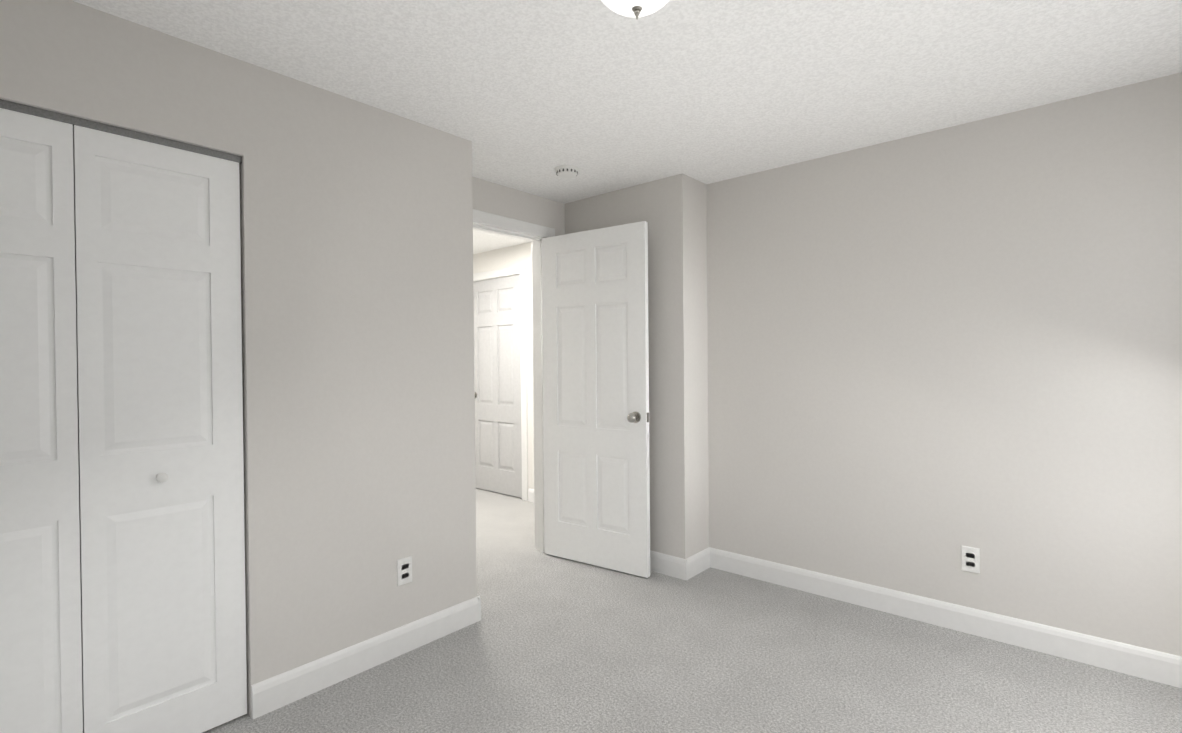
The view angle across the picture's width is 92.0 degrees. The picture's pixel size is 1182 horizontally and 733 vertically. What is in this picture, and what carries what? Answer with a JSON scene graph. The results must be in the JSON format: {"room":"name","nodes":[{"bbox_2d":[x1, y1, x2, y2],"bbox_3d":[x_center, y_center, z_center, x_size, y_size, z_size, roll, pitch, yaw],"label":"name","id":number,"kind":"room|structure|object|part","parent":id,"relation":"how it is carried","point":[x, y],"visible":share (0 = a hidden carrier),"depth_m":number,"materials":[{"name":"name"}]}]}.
{"room":"empty bedroom","nodes":[
{"label":"empty bedroom","id":0,"kind":"room"},
{"bbox_2d":[0,0,456,717],"bbox_3d":[-1.369,0.088,1.907,0.115,2.310,2.103,0,1,41],"label":"wall","id":1,"kind":"structure","parent":0,"point":[346,238],"depth_m":2.19,"materials":[{"name":"paint"}]},
{"bbox_2d":[0,99,246,732],"bbox_3d":[-1.510,0.251,1.683,0.066,1.968,0.881,0,1,41],"label":"bifold closet door","id":2,"kind":"structure","parent":1,"relation":"in","point":[122,573],"depth_m":1.75,"materials":[{"name":"white wood"}]},
{"bbox_3d":[-1.369,0.354,1.821,0.034,0.032,0.032,0,1,41],"label":"knob","id":3,"kind":"part","parent":2,"relation":"part of","materials":[{"name":"white plastic"}]},
{"bbox_2d":[251,596,480,718],"bbox_3d":[-0.866,1.177,2.389,0.015,0.115,1.002,0,1,41],"label":"baseboard","id":4,"kind":"structure","parent":1,"relation":"attached to","point":[271,694],"depth_m":2.29,"materials":[{"name":"white wood"}]},
{"bbox_2d":[397,556,411,585],"bbox_3d":[-0.804,0.883,2.465,0.009,0.114,0.070,0,1,41],"label":"outlet","id":5,"kind":"object","parent":1,"relation":"attached to","point":[404,570],"visible":1,"depth_m":2.46,"materials":[{"name":"white plastic"}]},
{"bbox_2d":[452,135,476,603],"bbox_3d":[-0.758,0.074,2.846,0.420,2.310,0.115,0,1,41],"label":"wall","id":6,"kind":"structure","parent":0,"point":[464,365],"depth_m":2.71,"materials":[{"name":"paint"}]},
{"bbox_2d":[473,242,533,488],"bbox_3d":[-0.553,0.052,5.176,2.320,2.310,0.115,0,1,41],"label":"wall","id":7,"kind":"structure","parent":0,"point":[509,257],"depth_m":5.11,"materials":[{"name":"paint"}]},
{"bbox_2d":[473,275,521,497],"bbox_3d":[-0.921,0.182,5.409,0.757,2.032,0.108,0,1,41],"label":"hall door","id":8,"kind":"structure","parent":7,"relation":"in","point":[497,389],"depth_m":5.40,"materials":[{"name":"white wood"}]},
{"bbox_2d":[473,265,527,500],"bbox_3d":[-0.887,0.150,5.448,0.910,2.115,0.120,0,1,41],"label":"door frame","id":9,"kind":"structure","parent":7,"relation":"attached to","point":[521,270],"depth_m":5.13,"materials":[{"name":"white wood"}]},
{"bbox_2d":[528,488,533,502],"bbox_3d":[-0.177,1.149,4.784,1.010,0.115,0.015,0,1,41],"label":"baseboard","id":10,"kind":"structure","parent":7,"relation":"attached to","point":[530,495],"depth_m":5.09,"materials":[{"name":"white wood"}]},
{"bbox_2d":[472,177,564,235],"bbox_3d":[-0.378,0.063,3.694,0.115,2.310,1.897,0,1,41],"label":"wall","id":11,"kind":"structure","parent":0,"point":[495,198],"depth_m":3.52,"materials":[{"name":"paint"}]},
{"bbox_2d":[473,209,554,551],"bbox_3d":[-0.582,0.161,3.461,0.153,2.122,0.914,0,1,41],"label":"door frame","id":12,"kind":"structure","parent":11,"relation":"attached to","point":[538,390],"depth_m":3.74,"materials":[{"name":"white wood"}]},
{"bbox_2d":[542,221,649,577],"bbox_3d":[0.012,0.191,3.477,0.757,2.032,0.181,0,1,35],"label":"door","id":13,"kind":"structure","parent":11,"relation":"in","point":[596,394],"depth_m":3.44,"materials":[{"name":"white wood"}]},
{"bbox_3d":[0.270,0.291,3.300,0.066,0.066,0.181,0,1,35],"label":"knob","id":14,"kind":"part","parent":13,"relation":"part of","materials":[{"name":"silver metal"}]},
{"bbox_2d":[72,0,1181,253],"bbox_3d":[-0.727,-1.129,2.586,5.680,0.100,4.230,0,1,41],"label":"ceiling","id":15,"kind":"structure","parent":0,"point":[528,96],"depth_m":2.06,"materials":[{"name":"paint"}]},
{"bbox_2d":[555,165,578,177],"bbox_3d":[-0.132,-1.068,3.143,0.132,0.041,0.132,0,1,41],"label":"smoke detector","id":16,"kind":"object","parent":15,"relation":"attached to","point":[567,171],"visible":1,"depth_m":3.10,"materials":[{"name":"white plastic"}]},
{"bbox_2d":[601,0,668,19],"bbox_3d":[0.128,-1.021,1.586,0.228,0.112,0.228,0,1,41],"label":"ceiling light","id":17,"kind":"object","parent":15,"relation":"attached to","point":[634,8],"visible":1,"depth_m":1.59,"materials":[{"name":"white glass"}]},
{"bbox_2d":[565,173,708,558],"bbox_3d":[0.270,0.058,3.652,0.920,2.310,0.273,0,1,41],"label":"wall","id":18,"kind":"structure","parent":0,"point":[671,211],"depth_m":3.34,"materials":[{"name":"paint"}]},
{"bbox_2d":[650,550,686,579],"bbox_3d":[0.191,1.157,3.548,0.934,0.115,0.015,0,1,41],"label":"baseboard","id":19,"kind":"structure","parent":18,"relation":"attached to","point":[669,565],"depth_m":3.32,"materials":[{"name":"white wood"}]},
{"bbox_2d":[684,547,709,579],"bbox_3d":[0.628,1.155,3.350,0.015,0.115,0.287,0,1,41],"label":"baseboard","id":20,"kind":"structure","parent":18,"relation":"attached to","point":[698,563],"depth_m":3.34,"materials":[{"name":"white wood"}]},
{"bbox_2d":[202,488,1181,732],"bbox_3d":[-0.706,1.281,2.607,5.680,0.100,4.230,0,1,41],"label":"floor","id":21,"kind":"structure","parent":0,"point":[547,643],"depth_m":2.28,"materials":[{"name":"carpet"}]},
{"bbox_2d":[707,72,1181,655],"bbox_3d":[1.276,0.055,3.038,3.245,2.310,0.115,0,1,41],"label":"wall","id":22,"kind":"structure","parent":0,"point":[931,352],"depth_m":2.58,"materials":[{"name":"paint"}]},
{"bbox_2d":[709,547,1181,687],"bbox_3d":[1.547,1.153,2.735,2.210,0.115,0.015,0,1,41],"label":"baseboard","id":23,"kind":"structure","parent":22,"relation":"attached to","point":[1146,663],"depth_m":2.58,"materials":[{"name":"white wood"}]},
{"bbox_2d":[961,546,979,573],"bbox_3d":[1.719,0.875,2.586,0.070,0.114,0.009,0,1,41],"label":"outlet","id":24,"kind":"object","parent":22,"relation":"attached to","point":[970,559],"visible":1,"depth_m":2.58,"materials":[{"name":"white plastic"}]}
]}

